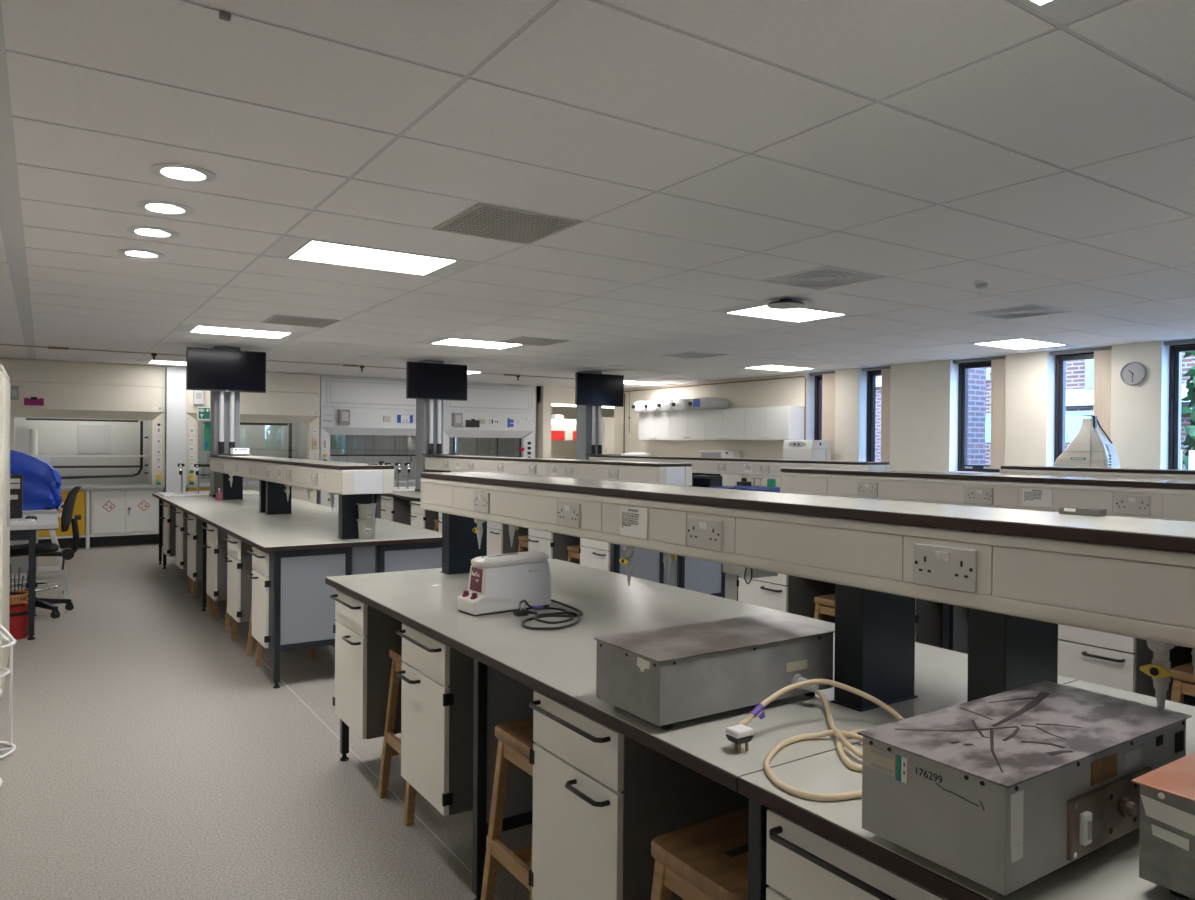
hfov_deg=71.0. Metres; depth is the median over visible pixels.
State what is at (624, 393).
pull cord
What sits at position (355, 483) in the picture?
shelf
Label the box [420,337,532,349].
recessed light
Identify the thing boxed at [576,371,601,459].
service riser
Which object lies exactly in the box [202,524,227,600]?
base cabinet
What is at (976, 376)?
brick pier
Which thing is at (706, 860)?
wooden stool
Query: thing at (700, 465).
shelf
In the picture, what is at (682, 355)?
grille
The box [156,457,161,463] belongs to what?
outlet plate
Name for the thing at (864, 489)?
double socket
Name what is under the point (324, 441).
outlet plate
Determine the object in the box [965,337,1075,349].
recessed light
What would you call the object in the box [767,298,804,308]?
ceiling sensor
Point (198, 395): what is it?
switch
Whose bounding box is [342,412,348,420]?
switch
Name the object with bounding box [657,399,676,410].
carboy
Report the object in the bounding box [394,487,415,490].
sink
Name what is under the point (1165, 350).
trim
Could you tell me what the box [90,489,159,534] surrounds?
base cabinet
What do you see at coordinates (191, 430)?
outlet plate
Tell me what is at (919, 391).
wall
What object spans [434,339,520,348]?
diffuser
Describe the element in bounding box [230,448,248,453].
box
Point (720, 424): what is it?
upper cabinet
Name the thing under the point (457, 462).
notice
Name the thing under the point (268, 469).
double socket
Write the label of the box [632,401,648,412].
carboy
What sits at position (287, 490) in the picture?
tap
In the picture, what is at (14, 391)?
switch
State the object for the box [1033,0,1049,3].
diffuser
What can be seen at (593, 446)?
stand
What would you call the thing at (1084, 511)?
box
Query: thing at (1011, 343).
diffuser
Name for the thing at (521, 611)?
cable
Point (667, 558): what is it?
tap
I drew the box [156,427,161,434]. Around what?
outlet plate
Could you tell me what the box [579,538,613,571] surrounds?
base cabinet
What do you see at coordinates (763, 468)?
double socket
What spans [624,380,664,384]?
recessed light
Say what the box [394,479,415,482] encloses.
countertop
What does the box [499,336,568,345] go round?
ceiling vent
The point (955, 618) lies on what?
bench underframe
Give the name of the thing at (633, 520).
notice
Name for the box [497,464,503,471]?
double socket
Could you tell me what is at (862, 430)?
trim
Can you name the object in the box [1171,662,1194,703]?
wooden stool
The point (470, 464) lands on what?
double socket
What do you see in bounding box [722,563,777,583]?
box
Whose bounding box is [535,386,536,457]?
trim
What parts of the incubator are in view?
door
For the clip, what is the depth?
2.22 m
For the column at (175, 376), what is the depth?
12.65 m
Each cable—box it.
[513,599,582,629]
[726,677,903,800]
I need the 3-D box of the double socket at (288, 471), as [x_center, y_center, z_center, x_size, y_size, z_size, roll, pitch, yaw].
[-2.464,0.201,6.680,0.009,0.090,0.149,0,0,-33]
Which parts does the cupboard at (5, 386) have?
door, handle, door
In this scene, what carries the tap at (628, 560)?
on the shelf at (1019, 575)
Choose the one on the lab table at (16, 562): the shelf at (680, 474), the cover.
the cover
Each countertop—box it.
[60,483,164,489]
[152,493,441,551]
[186,481,258,486]
[325,559,1077,791]
[380,491,419,500]
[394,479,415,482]
[738,680,1194,899]
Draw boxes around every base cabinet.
[38,488,162,548]
[38,491,84,536]
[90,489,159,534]
[160,502,175,556]
[172,508,187,568]
[184,514,201,580]
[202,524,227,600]
[223,534,252,621]
[247,547,273,647]
[330,589,401,738]
[379,495,410,524]
[396,623,473,815]
[409,500,438,530]
[437,512,441,532]
[487,521,527,555]
[527,528,579,563]
[528,690,748,899]
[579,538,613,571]
[737,574,834,622]
[766,809,947,899]
[915,598,942,647]
[1058,624,1184,703]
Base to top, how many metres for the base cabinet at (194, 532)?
0.612 m
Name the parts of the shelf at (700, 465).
panel, panel, panel, panel, shelf, panel, panel, panel, plate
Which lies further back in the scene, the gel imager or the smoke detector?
the gel imager
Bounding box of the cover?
[10,450,61,510]
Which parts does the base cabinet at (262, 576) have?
handle, handle, drawer, door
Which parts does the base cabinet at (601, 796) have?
handle, door, drawer, handle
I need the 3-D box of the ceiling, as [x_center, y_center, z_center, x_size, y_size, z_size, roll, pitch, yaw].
[0.445,-1.260,7.591,11.000,0.152,18.200,0,0,-33]
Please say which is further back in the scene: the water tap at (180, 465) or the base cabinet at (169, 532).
the water tap at (180, 465)
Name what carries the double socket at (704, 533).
attached to the shelf at (1019, 575)
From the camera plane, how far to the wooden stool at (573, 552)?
7.40 m
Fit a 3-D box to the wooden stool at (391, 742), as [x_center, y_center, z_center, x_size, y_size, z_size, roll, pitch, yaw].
[-0.701,1.200,3.648,0.403,0.657,0.357,0,0,-33]
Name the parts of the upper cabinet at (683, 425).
door, door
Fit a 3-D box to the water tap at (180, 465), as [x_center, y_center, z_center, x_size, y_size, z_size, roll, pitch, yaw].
[-5.170,0.355,10.409,0.078,0.373,0.195,0,0,-33]
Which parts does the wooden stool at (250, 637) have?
leg, leg, leg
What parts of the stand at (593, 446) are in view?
plate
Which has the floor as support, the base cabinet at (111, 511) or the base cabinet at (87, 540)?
the base cabinet at (87, 540)
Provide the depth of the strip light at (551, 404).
17.88 m
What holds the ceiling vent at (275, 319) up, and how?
in the ceiling
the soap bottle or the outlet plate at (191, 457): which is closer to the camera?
the soap bottle
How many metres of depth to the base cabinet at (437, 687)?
2.98 m
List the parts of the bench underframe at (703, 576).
leg, infill panel, leg, infill panel, leg, panel, leg, infill panel, rail, leg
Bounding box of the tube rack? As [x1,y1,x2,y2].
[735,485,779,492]
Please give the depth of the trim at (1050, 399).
9.81 m
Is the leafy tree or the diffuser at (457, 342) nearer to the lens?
the diffuser at (457, 342)
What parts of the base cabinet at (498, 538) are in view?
drawer, door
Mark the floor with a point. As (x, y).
(153, 758)
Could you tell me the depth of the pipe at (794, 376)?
13.65 m
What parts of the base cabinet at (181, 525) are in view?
drawer, door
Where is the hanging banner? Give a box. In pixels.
[203,422,209,450]
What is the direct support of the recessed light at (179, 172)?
in the ceiling
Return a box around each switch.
[12,389,16,396]
[196,393,201,398]
[312,438,317,448]
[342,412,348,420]
[456,415,460,422]
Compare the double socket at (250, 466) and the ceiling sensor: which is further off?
the double socket at (250, 466)
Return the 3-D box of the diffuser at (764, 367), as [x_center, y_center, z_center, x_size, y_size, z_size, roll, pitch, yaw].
[2.646,-1.190,12.177,0.874,0.003,0.534,0,0,-33]
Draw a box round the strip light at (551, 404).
[551,404,613,407]
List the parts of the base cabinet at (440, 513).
door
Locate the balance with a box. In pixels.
[737,478,750,485]
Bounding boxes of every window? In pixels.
[814,375,821,439]
[867,370,880,461]
[958,361,999,472]
[1054,352,1093,462]
[1168,343,1194,469]
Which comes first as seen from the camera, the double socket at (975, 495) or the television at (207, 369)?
the double socket at (975, 495)
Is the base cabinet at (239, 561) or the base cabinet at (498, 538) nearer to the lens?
the base cabinet at (239, 561)
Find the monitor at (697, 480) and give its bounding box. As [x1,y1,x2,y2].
[692,475,721,487]
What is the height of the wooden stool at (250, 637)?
0.657 m
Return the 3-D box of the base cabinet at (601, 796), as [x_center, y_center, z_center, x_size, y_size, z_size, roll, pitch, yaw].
[0.107,0.985,2.343,0.510,0.612,0.438,0,0,-33]
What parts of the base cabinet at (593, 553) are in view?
drawer, door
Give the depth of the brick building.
14.98 m
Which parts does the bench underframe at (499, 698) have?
leg, leg, rail, infill panel, leg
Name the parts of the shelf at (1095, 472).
panel, shelf, panel, panel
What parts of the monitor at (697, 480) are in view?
panel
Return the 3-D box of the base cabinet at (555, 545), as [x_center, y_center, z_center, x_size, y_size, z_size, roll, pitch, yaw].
[-0.352,0.951,7.785,0.510,0.612,0.438,0,0,-33]
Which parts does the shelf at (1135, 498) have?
panel, panel, shelf, panel, panel, panel, panel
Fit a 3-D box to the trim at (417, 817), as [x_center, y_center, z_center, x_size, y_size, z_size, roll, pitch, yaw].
[-1.987,1.507,5.355,0.006,0.001,17.100,0,0,-33]
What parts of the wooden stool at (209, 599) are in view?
leg, leg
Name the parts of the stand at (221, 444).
plate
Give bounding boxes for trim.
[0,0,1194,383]
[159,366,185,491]
[174,572,499,899]
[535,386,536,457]
[537,386,551,458]
[806,372,834,460]
[858,368,890,461]
[948,360,1005,473]
[1046,351,1111,465]
[1160,341,1169,468]
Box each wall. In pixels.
[10,386,574,534]
[551,406,613,458]
[614,341,1161,486]
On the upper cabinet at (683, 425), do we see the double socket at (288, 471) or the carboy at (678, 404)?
the carboy at (678, 404)
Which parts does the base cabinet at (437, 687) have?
handle, handle, door, drawer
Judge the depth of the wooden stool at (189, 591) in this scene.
8.32 m
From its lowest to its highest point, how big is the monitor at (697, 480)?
0.300 m
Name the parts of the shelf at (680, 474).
panel, panel, panel, panel, shelf, panel, panel, panel, plate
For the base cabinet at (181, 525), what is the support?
attached to the bench underframe at (303, 607)
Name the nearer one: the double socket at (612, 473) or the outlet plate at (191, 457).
the double socket at (612, 473)
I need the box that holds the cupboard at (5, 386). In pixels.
[0,365,10,696]
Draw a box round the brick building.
[875,352,1194,469]
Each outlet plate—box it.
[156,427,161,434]
[156,439,161,445]
[156,449,161,456]
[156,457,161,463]
[156,465,161,470]
[189,428,194,434]
[189,438,194,443]
[189,447,194,452]
[189,455,193,460]
[189,462,193,467]
[312,429,316,434]
[322,439,326,450]
[383,416,390,421]
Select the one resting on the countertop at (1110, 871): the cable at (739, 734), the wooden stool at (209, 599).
the cable at (739, 734)
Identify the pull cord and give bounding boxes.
[623,393,629,453]
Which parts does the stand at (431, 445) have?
plate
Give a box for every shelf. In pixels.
[30,455,147,456]
[210,455,393,538]
[420,472,1194,711]
[425,455,691,485]
[589,455,889,476]
[780,468,1194,521]
[1000,466,1194,480]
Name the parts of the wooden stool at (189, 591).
leg, leg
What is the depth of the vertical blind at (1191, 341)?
8.67 m
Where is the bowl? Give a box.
[621,452,651,455]
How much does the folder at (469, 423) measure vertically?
0.150 m
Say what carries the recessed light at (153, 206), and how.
in the ceiling
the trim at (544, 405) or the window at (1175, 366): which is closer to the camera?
the window at (1175, 366)
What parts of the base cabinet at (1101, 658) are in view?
door, drawer, handle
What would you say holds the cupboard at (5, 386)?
on the floor
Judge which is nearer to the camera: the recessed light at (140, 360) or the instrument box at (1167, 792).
the instrument box at (1167, 792)
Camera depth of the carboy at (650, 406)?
15.31 m
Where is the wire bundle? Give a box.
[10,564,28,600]
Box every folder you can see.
[24,397,43,405]
[466,419,479,426]
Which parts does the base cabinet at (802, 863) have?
door, handle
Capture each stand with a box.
[0,624,16,758]
[211,391,248,454]
[422,399,458,454]
[585,406,620,454]
[751,478,762,486]
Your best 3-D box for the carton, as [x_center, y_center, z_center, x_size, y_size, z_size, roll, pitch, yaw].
[1.875,0.358,9.026,0.060,0.091,0.070,0,0,-33]
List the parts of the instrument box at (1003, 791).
label plate, lid, socket plate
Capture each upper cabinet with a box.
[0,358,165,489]
[639,412,668,439]
[669,410,704,439]
[705,408,743,439]
[744,406,804,439]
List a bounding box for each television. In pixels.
[186,347,265,392]
[406,361,466,400]
[575,372,623,406]
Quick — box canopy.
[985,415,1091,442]
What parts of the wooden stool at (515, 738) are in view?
leg, seat, apron rail, leg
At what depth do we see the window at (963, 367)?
10.87 m
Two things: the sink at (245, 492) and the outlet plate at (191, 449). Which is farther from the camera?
the outlet plate at (191, 449)
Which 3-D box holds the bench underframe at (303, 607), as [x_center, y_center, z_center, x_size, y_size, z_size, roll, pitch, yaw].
[-3.318,1.046,8.283,1.178,0.868,6.428,0,0,-33]
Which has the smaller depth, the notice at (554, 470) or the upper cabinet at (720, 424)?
the notice at (554, 470)
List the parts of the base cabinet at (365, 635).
handle, drawer, door, handle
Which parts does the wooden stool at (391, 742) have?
leg, seat, apron rail, leg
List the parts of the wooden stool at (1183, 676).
leg, seat, apron rail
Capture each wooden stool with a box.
[187,577,196,598]
[206,595,217,619]
[224,607,237,640]
[246,604,314,666]
[378,646,415,825]
[434,519,438,531]
[481,717,535,899]
[518,535,528,551]
[567,545,580,562]
[651,808,748,899]
[814,594,834,619]
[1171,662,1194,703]
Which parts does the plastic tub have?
plastic tub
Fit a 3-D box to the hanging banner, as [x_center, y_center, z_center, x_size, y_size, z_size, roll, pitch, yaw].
[-6.066,-0.208,12.996,0.080,0.440,0.142,0,0,-33]
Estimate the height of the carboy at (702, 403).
0.208 m
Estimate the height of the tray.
0.185 m
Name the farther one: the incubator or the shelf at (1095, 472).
the incubator
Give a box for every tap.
[178,463,184,492]
[194,464,200,493]
[228,474,233,486]
[284,484,290,500]
[307,488,311,500]
[328,492,335,511]
[395,463,400,488]
[404,463,409,488]
[473,519,484,548]
[509,525,518,546]
[619,545,639,585]
[663,553,676,581]
[1140,640,1176,708]
[1191,649,1194,673]
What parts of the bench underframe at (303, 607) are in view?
leg, infill panel, leg, leg, leg, rail, infill panel, rail, panel, leg, panel, leg, rail, infill panel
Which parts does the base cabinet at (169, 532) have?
door, drawer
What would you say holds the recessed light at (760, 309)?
in the ceiling
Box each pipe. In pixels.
[0,344,675,384]
[624,376,805,439]
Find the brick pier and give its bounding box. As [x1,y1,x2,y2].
[967,367,985,464]
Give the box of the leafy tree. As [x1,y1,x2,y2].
[1181,351,1194,469]
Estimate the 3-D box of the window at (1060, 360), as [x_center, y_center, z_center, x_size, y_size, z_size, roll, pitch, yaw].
[5.607,-0.427,9.586,0.120,1.435,0.715,0,0,-33]
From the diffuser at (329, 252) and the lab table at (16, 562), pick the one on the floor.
the lab table at (16, 562)
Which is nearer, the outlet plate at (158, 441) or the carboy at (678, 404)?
the outlet plate at (158, 441)
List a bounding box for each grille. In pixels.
[673,353,715,357]
[782,270,862,286]
[984,307,1054,317]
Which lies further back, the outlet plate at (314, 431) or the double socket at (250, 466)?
the outlet plate at (314, 431)
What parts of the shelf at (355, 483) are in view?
panel, panel, panel, panel, panel, shelf, panel, panel, plate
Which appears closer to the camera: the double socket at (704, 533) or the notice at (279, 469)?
the double socket at (704, 533)
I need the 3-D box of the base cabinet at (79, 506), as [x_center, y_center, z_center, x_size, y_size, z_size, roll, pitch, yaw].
[-7.928,0.907,12.092,0.885,0.636,0.599,0,0,-33]
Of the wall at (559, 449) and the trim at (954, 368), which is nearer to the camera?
the trim at (954, 368)
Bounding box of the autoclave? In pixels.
[783,440,830,460]
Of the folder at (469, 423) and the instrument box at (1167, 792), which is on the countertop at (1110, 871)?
the instrument box at (1167, 792)
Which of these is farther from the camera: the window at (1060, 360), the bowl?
the bowl
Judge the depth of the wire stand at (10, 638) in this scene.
4.24 m
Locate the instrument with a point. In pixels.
(498, 583)
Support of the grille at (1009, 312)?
attached to the ceiling vent at (1031, 310)
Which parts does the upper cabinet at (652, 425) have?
door, door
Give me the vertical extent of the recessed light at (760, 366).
0.012 m
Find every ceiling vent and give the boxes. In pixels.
[261,314,339,327]
[432,202,581,244]
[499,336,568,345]
[662,351,726,358]
[761,266,884,290]
[967,304,1071,319]
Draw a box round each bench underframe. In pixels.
[158,499,441,688]
[340,659,769,899]
[373,494,724,597]
[737,575,1194,705]
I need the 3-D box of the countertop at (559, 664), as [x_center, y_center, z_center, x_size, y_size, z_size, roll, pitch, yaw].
[0.018,0.651,3.230,1.305,0.032,2.912,0,0,-33]
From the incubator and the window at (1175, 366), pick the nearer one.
the window at (1175, 366)
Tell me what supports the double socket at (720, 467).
attached to the shelf at (700, 465)
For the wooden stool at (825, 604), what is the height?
0.657 m
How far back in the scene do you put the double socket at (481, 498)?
3.72 m
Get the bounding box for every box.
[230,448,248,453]
[594,614,834,728]
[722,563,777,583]
[857,681,1191,895]
[1059,506,1105,516]
[1131,752,1194,898]
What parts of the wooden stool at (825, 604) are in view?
leg, seat, apron rail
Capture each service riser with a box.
[209,346,239,496]
[415,360,443,491]
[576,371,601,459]
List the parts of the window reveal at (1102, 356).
head rail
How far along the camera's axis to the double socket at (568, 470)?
8.12 m
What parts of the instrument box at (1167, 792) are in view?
lid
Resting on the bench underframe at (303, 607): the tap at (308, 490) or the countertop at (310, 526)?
the countertop at (310, 526)
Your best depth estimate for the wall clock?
8.96 m
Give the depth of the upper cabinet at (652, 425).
15.47 m
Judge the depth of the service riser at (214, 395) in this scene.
10.02 m
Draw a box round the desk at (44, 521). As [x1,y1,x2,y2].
[10,514,58,639]
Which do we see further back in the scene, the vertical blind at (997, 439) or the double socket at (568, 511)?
the vertical blind at (997, 439)
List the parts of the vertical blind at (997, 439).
head rail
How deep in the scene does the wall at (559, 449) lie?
22.21 m
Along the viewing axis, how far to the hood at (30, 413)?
12.13 m
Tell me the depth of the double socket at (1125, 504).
3.91 m
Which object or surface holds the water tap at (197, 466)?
on the countertop at (310, 526)
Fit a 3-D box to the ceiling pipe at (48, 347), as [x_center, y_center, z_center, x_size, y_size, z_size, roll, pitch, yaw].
[-2.996,-1.220,12.510,10.660,0.027,0.028,0,0,-33]
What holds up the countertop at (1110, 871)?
on the bench underframe at (499, 698)
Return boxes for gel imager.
[1053,416,1119,467]
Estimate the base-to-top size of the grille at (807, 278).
0.007 m
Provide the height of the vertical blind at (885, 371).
1.388 m
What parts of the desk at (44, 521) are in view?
rail, leg, leg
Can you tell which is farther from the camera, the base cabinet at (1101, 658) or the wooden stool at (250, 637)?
the wooden stool at (250, 637)
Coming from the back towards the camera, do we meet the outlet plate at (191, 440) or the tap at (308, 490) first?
the outlet plate at (191, 440)
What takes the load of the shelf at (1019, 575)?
on the countertop at (559, 664)
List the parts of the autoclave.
oval panel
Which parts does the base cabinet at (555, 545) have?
drawer, door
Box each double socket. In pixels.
[249,465,252,474]
[266,467,270,477]
[286,469,291,480]
[311,472,317,484]
[444,461,448,467]
[468,462,473,469]
[474,491,489,513]
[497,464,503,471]
[529,465,535,473]
[558,501,579,527]
[565,467,572,476]
[608,469,617,479]
[687,516,721,550]
[717,464,725,470]
[760,465,768,472]
[857,482,877,496]
[913,543,976,592]
[967,487,992,504]
[1115,494,1149,515]
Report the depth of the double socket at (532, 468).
8.72 m
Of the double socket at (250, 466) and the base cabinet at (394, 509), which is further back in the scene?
the base cabinet at (394, 509)
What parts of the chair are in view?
seat, backrest, tension knob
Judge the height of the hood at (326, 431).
0.120 m
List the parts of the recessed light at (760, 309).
frame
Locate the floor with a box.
[0,544,736,899]
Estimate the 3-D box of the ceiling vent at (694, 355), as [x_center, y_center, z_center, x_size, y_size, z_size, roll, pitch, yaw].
[1.213,-1.189,10.511,0.574,0.008,0.574,0,0,-33]
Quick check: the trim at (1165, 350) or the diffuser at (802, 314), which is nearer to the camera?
the diffuser at (802, 314)
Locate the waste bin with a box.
[9,604,27,639]
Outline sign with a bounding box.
[197,407,209,419]
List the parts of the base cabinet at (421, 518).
drawer, door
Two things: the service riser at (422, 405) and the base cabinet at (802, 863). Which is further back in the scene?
the service riser at (422, 405)
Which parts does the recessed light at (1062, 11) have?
frame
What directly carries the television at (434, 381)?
attached to the stand at (431, 445)
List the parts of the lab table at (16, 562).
drawer, rail, rail, leg, leg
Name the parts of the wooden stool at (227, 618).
leg, leg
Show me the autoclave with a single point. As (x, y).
(792, 449)
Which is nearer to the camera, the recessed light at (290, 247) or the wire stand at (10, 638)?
the wire stand at (10, 638)
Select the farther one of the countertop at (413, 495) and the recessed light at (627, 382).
the recessed light at (627, 382)
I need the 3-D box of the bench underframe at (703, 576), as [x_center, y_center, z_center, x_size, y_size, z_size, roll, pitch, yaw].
[-1.132,1.056,9.726,1.178,0.868,6.428,0,0,-33]
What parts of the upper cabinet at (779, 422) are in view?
door, door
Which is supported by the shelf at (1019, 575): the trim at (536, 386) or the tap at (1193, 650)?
the tap at (1193, 650)
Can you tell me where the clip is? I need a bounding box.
[219,10,230,20]
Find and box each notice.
[277,467,280,478]
[456,461,459,468]
[551,466,557,474]
[620,505,646,538]
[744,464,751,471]
[1022,488,1051,507]
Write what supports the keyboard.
on the desk at (44, 521)
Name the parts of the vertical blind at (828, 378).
head rail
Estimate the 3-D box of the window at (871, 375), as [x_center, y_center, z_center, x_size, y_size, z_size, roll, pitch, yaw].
[4.071,-0.452,11.912,0.120,1.435,0.540,0,0,-33]
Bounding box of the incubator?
[700,450,741,485]
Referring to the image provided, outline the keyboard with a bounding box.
[10,519,34,524]
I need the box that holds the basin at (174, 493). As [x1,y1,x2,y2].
[172,492,209,494]
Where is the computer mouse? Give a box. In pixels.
[25,515,37,519]
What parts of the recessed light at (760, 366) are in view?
frame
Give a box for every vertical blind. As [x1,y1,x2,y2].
[809,371,834,460]
[862,366,890,464]
[953,356,1005,468]
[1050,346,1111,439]
[1164,339,1194,345]
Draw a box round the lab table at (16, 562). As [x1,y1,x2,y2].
[10,508,68,603]
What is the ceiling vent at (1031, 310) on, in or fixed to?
in the ceiling
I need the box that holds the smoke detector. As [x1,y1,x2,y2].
[973,280,990,288]
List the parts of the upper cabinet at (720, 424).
door, door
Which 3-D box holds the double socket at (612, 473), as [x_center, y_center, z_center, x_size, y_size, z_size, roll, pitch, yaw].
[0.141,0.218,7.490,0.009,0.090,0.149,0,0,-33]
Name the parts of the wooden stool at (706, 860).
leg, apron rail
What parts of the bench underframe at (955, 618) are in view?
leg, infill panel, panel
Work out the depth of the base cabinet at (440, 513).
9.58 m
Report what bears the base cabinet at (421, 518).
attached to the bench underframe at (703, 576)
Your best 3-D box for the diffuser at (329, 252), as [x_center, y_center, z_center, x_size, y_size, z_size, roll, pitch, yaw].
[-1.393,-1.185,5.195,0.874,0.003,0.534,0,0,-33]
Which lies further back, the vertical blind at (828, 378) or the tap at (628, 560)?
the vertical blind at (828, 378)
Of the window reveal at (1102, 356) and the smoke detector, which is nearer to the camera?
the smoke detector
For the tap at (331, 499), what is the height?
0.155 m
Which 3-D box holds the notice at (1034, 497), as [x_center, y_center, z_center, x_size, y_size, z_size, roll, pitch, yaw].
[2.254,0.244,4.293,0.002,0.094,0.155,0,0,-33]
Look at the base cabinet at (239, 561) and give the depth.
6.09 m
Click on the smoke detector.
(979, 284)
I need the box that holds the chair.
[10,486,81,617]
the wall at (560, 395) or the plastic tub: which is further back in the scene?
the wall at (560, 395)
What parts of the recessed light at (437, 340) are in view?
frame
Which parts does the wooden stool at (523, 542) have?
leg, seat, apron rail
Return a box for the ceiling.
[0,0,1194,388]
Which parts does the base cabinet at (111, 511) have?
door, door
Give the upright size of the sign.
0.210 m
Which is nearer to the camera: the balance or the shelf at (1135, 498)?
the shelf at (1135, 498)
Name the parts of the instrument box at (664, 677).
lid, rating plate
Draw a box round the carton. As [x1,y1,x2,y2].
[767,479,775,487]
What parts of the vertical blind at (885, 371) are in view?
head rail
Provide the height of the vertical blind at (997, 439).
1.388 m
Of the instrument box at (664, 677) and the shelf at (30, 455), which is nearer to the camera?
the instrument box at (664, 677)
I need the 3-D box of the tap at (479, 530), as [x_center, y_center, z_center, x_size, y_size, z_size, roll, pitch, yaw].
[-0.526,0.389,3.971,0.128,0.155,0.052,0,0,-33]
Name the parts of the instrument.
dial knob, dial knob, plate, lid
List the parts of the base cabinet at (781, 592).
drawer, door, handle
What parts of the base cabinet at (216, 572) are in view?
door, drawer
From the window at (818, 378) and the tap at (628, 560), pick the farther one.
the window at (818, 378)
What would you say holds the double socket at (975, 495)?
attached to the shelf at (1135, 498)
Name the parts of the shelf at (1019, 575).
panel, panel, panel, panel, panel, shelf, panel, panel, panel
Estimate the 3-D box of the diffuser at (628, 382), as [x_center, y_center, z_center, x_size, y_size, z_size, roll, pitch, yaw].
[0.663,-1.223,15.181,0.874,0.003,0.534,0,0,-33]
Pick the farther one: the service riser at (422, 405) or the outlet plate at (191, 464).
the outlet plate at (191, 464)
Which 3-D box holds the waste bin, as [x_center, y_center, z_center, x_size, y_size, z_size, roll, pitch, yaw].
[-4.590,1.348,6.595,0.224,0.262,0.224,0,0,-33]
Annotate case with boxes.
[10,474,22,518]
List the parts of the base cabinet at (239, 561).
handle, drawer, door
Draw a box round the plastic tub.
[357,503,376,539]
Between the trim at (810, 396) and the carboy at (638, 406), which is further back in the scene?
the carboy at (638, 406)
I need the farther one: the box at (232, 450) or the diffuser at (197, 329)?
the box at (232, 450)
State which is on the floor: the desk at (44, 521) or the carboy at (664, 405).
the desk at (44, 521)
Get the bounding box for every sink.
[158,490,258,496]
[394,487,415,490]
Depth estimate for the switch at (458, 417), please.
15.16 m
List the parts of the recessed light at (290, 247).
frame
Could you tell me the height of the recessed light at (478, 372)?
0.012 m
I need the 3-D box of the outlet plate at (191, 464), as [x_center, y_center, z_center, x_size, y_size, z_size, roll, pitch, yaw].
[-6.232,0.227,12.854,0.080,0.090,0.008,0,0,-33]
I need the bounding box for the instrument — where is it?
[457,551,550,616]
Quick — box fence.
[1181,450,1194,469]
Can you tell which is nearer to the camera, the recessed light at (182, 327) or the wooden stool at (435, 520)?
the recessed light at (182, 327)
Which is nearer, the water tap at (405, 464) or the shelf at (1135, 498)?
the shelf at (1135, 498)
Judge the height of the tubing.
0.122 m
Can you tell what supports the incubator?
on the bench
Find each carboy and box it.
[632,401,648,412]
[644,400,669,411]
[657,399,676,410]
[671,399,693,410]
[688,397,729,409]
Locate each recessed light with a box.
[118,249,164,258]
[126,226,178,238]
[136,200,193,215]
[137,359,185,364]
[150,163,216,182]
[174,324,304,338]
[262,235,479,277]
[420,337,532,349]
[467,371,488,374]
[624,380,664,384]
[713,301,858,322]
[740,364,818,371]
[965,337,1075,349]
[1018,0,1120,23]
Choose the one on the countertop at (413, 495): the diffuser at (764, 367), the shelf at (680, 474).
the shelf at (680, 474)
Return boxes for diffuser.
[150,360,185,364]
[191,326,289,337]
[290,241,453,274]
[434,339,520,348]
[624,381,652,384]
[730,306,843,321]
[749,365,810,370]
[979,339,1060,348]
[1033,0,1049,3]
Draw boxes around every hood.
[10,408,162,419]
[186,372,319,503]
[188,413,317,422]
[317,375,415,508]
[322,427,415,435]
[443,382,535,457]
[443,429,533,437]
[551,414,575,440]
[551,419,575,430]
[602,417,613,453]
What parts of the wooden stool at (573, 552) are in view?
leg, seat, apron rail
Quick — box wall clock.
[1120,362,1145,384]
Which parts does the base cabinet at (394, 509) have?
drawer, door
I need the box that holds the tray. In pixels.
[709,486,735,489]
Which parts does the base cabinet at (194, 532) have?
drawer, door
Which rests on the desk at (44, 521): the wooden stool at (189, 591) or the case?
the case
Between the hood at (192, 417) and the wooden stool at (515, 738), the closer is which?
the wooden stool at (515, 738)
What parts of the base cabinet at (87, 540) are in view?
rail, leg, rail, rail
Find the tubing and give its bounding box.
[10,590,27,604]
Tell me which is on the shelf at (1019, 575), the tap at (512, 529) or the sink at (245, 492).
the tap at (512, 529)
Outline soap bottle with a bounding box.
[216,488,221,500]

